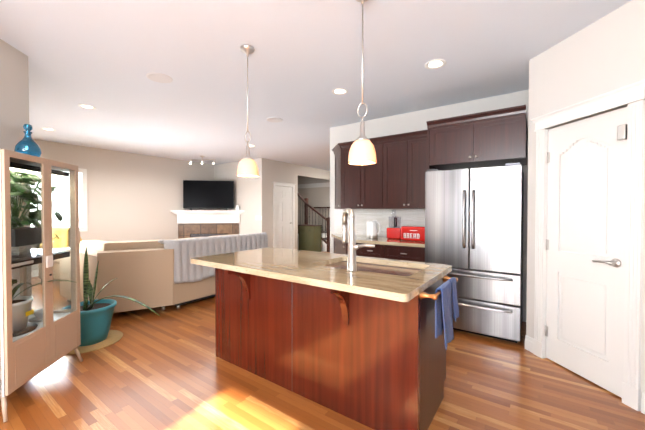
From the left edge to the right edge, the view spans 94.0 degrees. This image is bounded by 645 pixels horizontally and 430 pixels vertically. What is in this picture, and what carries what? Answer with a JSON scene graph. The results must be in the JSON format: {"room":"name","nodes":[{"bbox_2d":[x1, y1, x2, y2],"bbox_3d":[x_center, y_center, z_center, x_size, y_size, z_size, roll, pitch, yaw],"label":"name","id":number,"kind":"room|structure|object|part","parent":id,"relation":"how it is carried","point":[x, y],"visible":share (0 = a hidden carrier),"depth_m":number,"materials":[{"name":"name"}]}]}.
{"room":"kitchen","nodes":[
{"label":"kitchen","id":0,"kind":"room"},
{"bbox_2d":[0,0,631,170],"bbox_3d":[-0.542,-1.545,5.121,9.950,0.100,13.500,1,1,35],"label":"ceiling","id":1,"kind":"structure","parent":0,"point":[103,57],"depth_m":2.90,"materials":[{"name":"white paint"}]},
{"bbox_2d":[41,128,55,130],"bbox_3d":[-4.783,-1.492,5.248,0.194,0.009,0.194,1,1,35],"label":"recessed light","id":2,"kind":"object","parent":1,"relation":"in","point":[48,129],"visible":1,"depth_m":5.26,"materials":[{"name":"white"}]},
{"bbox_2d":[78,104,95,108],"bbox_3d":[-3.215,-1.475,4.105,0.194,0.009,0.194,1,1,35],"label":"recessed light","id":3,"kind":"object","parent":1,"relation":"in","point":[85,106],"visible":1,"depth_m":4.10,"materials":[{"name":"white"}]},
{"bbox_2d":[146,72,172,82],"bbox_3d":[-1.739,-1.462,3.212,0.250,0.008,0.250,1,1,35],"label":"ceiling speaker","id":4,"kind":"object","parent":1,"relation":"attached to","point":[158,77],"visible":1,"depth_m":3.20,"materials":[{"name":"white"}]},
{"bbox_2d":[189,156,214,163],"bbox_3d":[-3.128,-1.426,7.827,0.722,0.218,0.118,0,1,1],"label":"track light","id":5,"kind":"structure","parent":1,"relation":"hanging from","point":[190,162],"depth_m":7.80,"materials":[{"name":"silver metal"}]},
{"bbox_2d":[237,45,258,176],"bbox_3d":[-0.656,-0.899,2.638,0.185,1.114,0.185,1,1,35],"label":"pendant lamp","id":6,"kind":"object","parent":1,"relation":"hanging from","point":[247,166],"visible":1,"depth_m":2.60,"materials":[{"name":"white glass"}]},
{"bbox_2d":[267,117,282,122],"bbox_3d":[-0.749,-1.484,4.704,0.250,0.008,0.250,1,1,35],"label":"ceiling speaker","id":7,"kind":"object","parent":1,"relation":"attached to","point":[273,119],"visible":1,"depth_m":4.67,"materials":[{"name":"white plastic"}]},
{"bbox_2d":[332,88,347,94],"bbox_3d":[0.206,-1.467,3.580,0.194,0.009,0.194,1,1,35],"label":"recessed light","id":8,"kind":"object","parent":1,"relation":"in","point":[339,91],"visible":1,"depth_m":3.58,"materials":[{"name":"white"}]},
{"bbox_2d":[348,0,376,164],"bbox_3d":[0.262,-0.894,1.971,0.185,1.104,0.185,1,1,35],"label":"pendant lamp","id":9,"kind":"object","parent":1,"relation":"hanging from","point":[362,151],"visible":1,"depth_m":1.93,"materials":[{"name":"white glass"}]},
{"bbox_2d":[425,59,445,68],"bbox_3d":[1.093,-1.457,2.911,0.194,0.009,0.194,1,1,35],"label":"recessed light","id":10,"kind":"object","parent":1,"relation":"in","point":[436,64],"visible":1,"depth_m":2.90,"materials":[{"name":"white"}]},
{"bbox_2d":[0,249,644,429],"bbox_3d":[-0.542,1.295,5.164,9.950,0.100,13.500,1,1,35],"label":"floor","id":11,"kind":"structure","parent":0,"point":[167,369],"depth_m":2.19,"materials":[{"name":"brown wood"}]},
{"bbox_2d":[0,124,82,422],"bbox_3d":[-2.270,0.313,2.209,0.878,1.960,0.878,1,1,35],"label":"tall cabinet","id":12,"kind":"object","parent":11,"relation":"on","point":[33,343],"visible":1,"depth_m":2.20,"materials":[{"name":"beige wood"}]},
{"bbox_3d":[-2.270,0.217,2.207,0.780,1.205,0.780,1,1,35],"label":"glass","id":13,"kind":"part","parent":12,"relation":"part of","materials":[{"name":"clear glass"}]},
{"bbox_2d":[38,227,81,284],"bbox_3d":[-4.535,0.724,5.586,0.920,1.029,0.864,0,1,16],"label":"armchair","id":14,"kind":"object","parent":11,"relation":"on","point":[59,234],"depth_m":5.16,"materials":[{"name":"yellow fabric"}]},
{"bbox_2d":[62,247,159,354],"bbox_3d":[-2.157,0.805,2.951,0.937,0.951,0.648,1,1,35],"label":"snake plant","id":15,"kind":"object","parent":11,"relation":"on","point":[96,332],"visible":0.81,"depth_m":2.98,"materials":[{"name":"green plant"}]},
{"bbox_2d":[59,232,267,312],"bbox_3d":[-2.372,0.780,4.815,1.868,0.940,2.400,1,1,35],"label":"sofa","id":16,"kind":"object","parent":11,"relation":"on","point":[162,273],"visible":0.65,"depth_m":3.89,"materials":[{"name":"beige fabric"}]},
{"bbox_2d":[150,232,267,284],"bbox_3d":[-1.651,0.609,4.686,0.548,0.592,1.715,1,1,35],"label":"fur throw","id":17,"kind":"object","parent":16,"relation":"on","point":[178,253],"depth_m":4.15,"materials":[{"name":"white fur"}]},
{"bbox_2d":[170,210,243,238],"bbox_3d":[-3.187,0.534,8.384,1.383,1.325,1.383,1,1,35],"label":"fireplace","id":18,"kind":"object","parent":11,"relation":"on","point":[199,223],"visible":0.54,"depth_m":8.47,"materials":[{"name":"white"}]},
{"bbox_2d":[183,180,233,209],"bbox_3d":[-3.206,-0.551,8.483,1.360,0.838,0.220,0,1,-9],"label":"tv","id":19,"kind":"object","parent":18,"relation":"on","point":[206,194],"visible":1,"depth_m":8.47,"materials":[{"name":"black plastic"}]},
{"bbox_2d":[298,224,321,251],"bbox_3d":[-0.404,0.748,9.651,0.665,0.860,0.440,1,1,35],"label":"sideboard","id":20,"kind":"object","parent":11,"relation":"on","point":[309,237],"visible":1,"depth_m":9.48,"materials":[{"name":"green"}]},
{"bbox_2d":[298,193,329,251],"bbox_3d":[-0.487,0.105,10.427,2.207,2.121,2.013,1,1,35],"label":"staircase","id":21,"kind":"structure","parent":11,"relation":"on","point":[325,240],"depth_m":9.88,"materials":[{"name":"brown wood"}]},
{"bbox_2d":[215,261,446,429],"bbox_3d":[-0.087,0.847,2.372,1.833,0.880,0.885,1,1,35],"label":"kitchen island","id":22,"kind":"object","parent":11,"relation":"on","point":[375,363],"visible":0.71,"depth_m":1.98,"materials":[{"name":"brown wood"}]},
{"bbox_2d":[191,247,451,301],"bbox_3d":[-0.082,0.387,2.373,1.875,0.040,0.955,1,1,35],"label":"island countertop","id":23,"kind":"structure","parent":22,"relation":"on","point":[302,267],"depth_m":2.05,"materials":[{"name":"stone"}]},
{"bbox_2d":[342,208,374,271],"bbox_3d":[0.232,0.162,2.021,0.290,0.419,0.134,1,1,35],"label":"faucet","id":24,"kind":"object","parent":23,"relation":"on","point":[348,235],"visible":1,"depth_m":1.99,"materials":[{"name":"silver metal"}]},
{"bbox_2d":[419,275,458,349],"bbox_3d":[0.745,0.588,1.857,0.116,0.349,0.561,1,1,35],"label":"towel bar","id":25,"kind":"object","parent":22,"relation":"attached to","point":[444,296],"visible":1,"depth_m":1.79,"materials":[{"name":"blue fabric"}]},
{"bbox_2d":[334,242,346,254],"bbox_3d":[0.271,0.812,4.691,0.632,0.880,0.647,1,1,35],"label":"base cabinet","id":26,"kind":"object","parent":11,"relation":"on","point":[339,247],"depth_m":4.63,"materials":[{"name":"brown wood"}]},
{"bbox_2d":[347,242,362,255],"bbox_3d":[0.602,0.816,4.454,0.286,0.880,0.647,1,1,35],"label":"base cabinet","id":27,"kind":"object","parent":11,"relation":"on","point":[359,252],"depth_m":4.12,"materials":[{"name":"brown wood"}]},
{"bbox_2d":[363,242,390,258],"bbox_3d":[0.856,0.819,4.273,0.452,0.880,0.647,1,1,35],"label":"base cabinet","id":28,"kind":"object","parent":11,"relation":"on","point":[377,251],"depth_m":3.97,"materials":[{"name":"brown wood"}]},
{"bbox_2d":[391,246,424,261],"bbox_3d":[1.184,0.822,4.039,0.592,0.880,0.647,1,1,35],"label":"base cabinet","id":29,"kind":"object","parent":11,"relation":"on","point":[396,249],"depth_m":3.72,"materials":[{"name":"brown wood"}]},
{"bbox_2d":[331,234,424,245],"bbox_3d":[0.688,0.357,4.371,1.792,0.040,0.672,1,1,35],"label":"countertop","id":30,"kind":"structure","parent":29,"relation":"on","point":[337,237],"depth_m":3.98,"materials":[{"name":"beige stone"}]},
{"bbox_2d":[366,221,380,237],"bbox_3d":[0.749,0.209,4.435,0.230,0.250,0.172,1,1,35],"label":"kettle","id":31,"kind":"object","parent":30,"relation":"on","point":[372,231],"visible":1,"depth_m":4.38,"materials":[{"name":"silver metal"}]},
{"bbox_2d":[387,214,400,238],"bbox_3d":[1.042,0.129,4.310,0.220,0.415,0.234,1,1,35],"label":"utensil holder","id":32,"kind":"object","parent":30,"relation":"on","point":[394,232],"visible":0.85,"depth_m":4.23,"materials":[{"name":"red plastic"}]},
{"bbox_2d":[401,226,424,241],"bbox_3d":[1.274,0.245,4.009,0.400,0.190,0.244,1,1,35],"label":"bread box","id":33,"kind":"object","parent":30,"relation":"on","point":[412,233],"visible":0.69,"depth_m":3.93,"materials":[{"name":"red metal"}]},
{"bbox_2d":[425,162,523,342],"bbox_3d":[1.749,0.378,3.455,0.920,1.785,0.878,1,1,35],"label":"refrigerator","id":34,"kind":"object","parent":11,"relation":"on","point":[474,219],"visible":0.79,"depth_m":3.09,"materials":[{"name":"grey metal"}]},
{"bbox_2d":[0,0,644,397],"bbox_3d":[-0.542,-0.125,5.142,9.690,2.740,13.240,1,1,35],"label":"wall","id":35,"kind":"structure","parent":0,"point":[134,196],"depth_m":4.45,"materials":[{"name":"white paint"}]},
{"bbox_2d":[31,270,38,276],"bbox_3d":[-4.783,1.147,7.340,0.016,0.130,4.960,1,1,35],"label":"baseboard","id":36,"kind":"structure","parent":35,"relation":"attached to","point":[34,271],"depth_m":5.99,"materials":[{"name":"white"}]},
{"bbox_2d":[30,168,87,231],"bbox_3d":[-5.654,-0.319,6.083,0.028,1.380,1.460,1,1,35],"label":"window","id":37,"kind":"structure","parent":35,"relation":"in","point":[83,225],"depth_m":6.42,"materials":[{"name":"white"}]},
{"bbox_2d":[272,181,295,248],"bbox_3d":[-1.154,0.122,8.868,0.172,2.134,0.960,1,1,35],"label":"door frame","id":38,"kind":"structure","parent":35,"relation":"attached to","point":[275,184],"depth_m":8.77,"materials":[{"name":"white wood"}]},
{"bbox_2d":[276,186,291,248],"bbox_3d":[-1.127,0.171,8.848,0.094,2.014,0.742,1,1,35],"label":"closet door","id":39,"kind":"structure","parent":35,"relation":"in","point":[283,217],"depth_m":8.86,"materials":[{"name":"white wood"}]},
{"bbox_2d":[298,182,329,187],"bbox_3d":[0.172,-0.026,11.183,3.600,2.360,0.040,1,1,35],"label":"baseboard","id":40,"kind":"structure","parent":35,"relation":"attached to","point":[313,185],"depth_m":11.51,"materials":[{"name":"white wood"}]},
{"bbox_2d":[332,146,343,208],"bbox_3d":[0.273,-0.566,4.873,0.382,0.929,0.340,1,1,35],"label":"upper cabinet","id":41,"kind":"object","parent":35,"relation":"attached to","point":[339,152],"depth_m":4.78,"materials":[{"name":"brown wood"}]},
{"bbox_2d":[344,142,387,208],"bbox_3d":[0.671,-0.561,4.581,0.794,0.929,0.327,1,1,35],"label":"upper cabinet","id":42,"kind":"object","parent":35,"relation":"attached to","point":[365,186],"depth_m":4.39,"materials":[{"name":"brown wood"}]},
{"bbox_2d":[334,209,424,236],"bbox_3d":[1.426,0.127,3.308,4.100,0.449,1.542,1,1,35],"label":"tile backsplash","id":43,"kind":"structure","parent":35,"relation":"attached to","point":[412,217],"depth_m":4.62,"materials":[{"name":"tile"}]},
{"bbox_2d":[388,134,427,208],"bbox_3d":[1.209,-0.556,4.197,0.757,0.929,0.327,1,1,35],"label":"upper cabinet","id":44,"kind":"object","parent":35,"relation":"attached to","point":[393,177],"depth_m":4.05,"materials":[{"name":"brown wood"}]},
{"bbox_2d":[426,105,527,169],"bbox_3d":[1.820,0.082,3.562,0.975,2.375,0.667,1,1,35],"label":"upper cabinet","id":45,"kind":"object","parent":35,"relation":"attached to","point":[497,137],"visible":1,"depth_m":3.30,"materials":[{"name":"brown wood"}]},
{"bbox_2d":[545,107,627,397],"bbox_3d":[2.060,0.263,2.374,0.470,2.024,0.462,1,1,35],"label":"pantry door","id":46,"kind":"structure","parent":35,"relation":"in","point":[586,237],"depth_m":2.33,"materials":[{"name":"white wood"}]},
{"bbox_2d":[617,124,626,140],"bbox_3d":[2.072,-0.569,2.072,0.041,0.100,0.050,0,1,-9],"label":"door stop","id":47,"kind":"object","parent":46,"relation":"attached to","point":[621,132],"visible":0.81,"depth_m":2.06,"materials":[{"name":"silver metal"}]},
{"bbox_2d":[530,79,644,410],"bbox_3d":[2.068,0.208,2.372,0.172,2.159,0.860,0,1,-9],"label":"door frame","id":48,"kind":"structure","parent":35,"relation":"attached to","point":[632,96],"depth_m":2.04,"materials":[{"name":"white wood"}]},
{"bbox_2d":[641,393,644,413],"bbox_3d":[2.359,1.232,1.724,0.728,0.130,0.039,1,1,35],"label":"baseboard","id":49,"kind":"structure","parent":35,"relation":"attached to","point":[643,394],"depth_m":1.96,"materials":[{"name":"white wood"}]}
]}

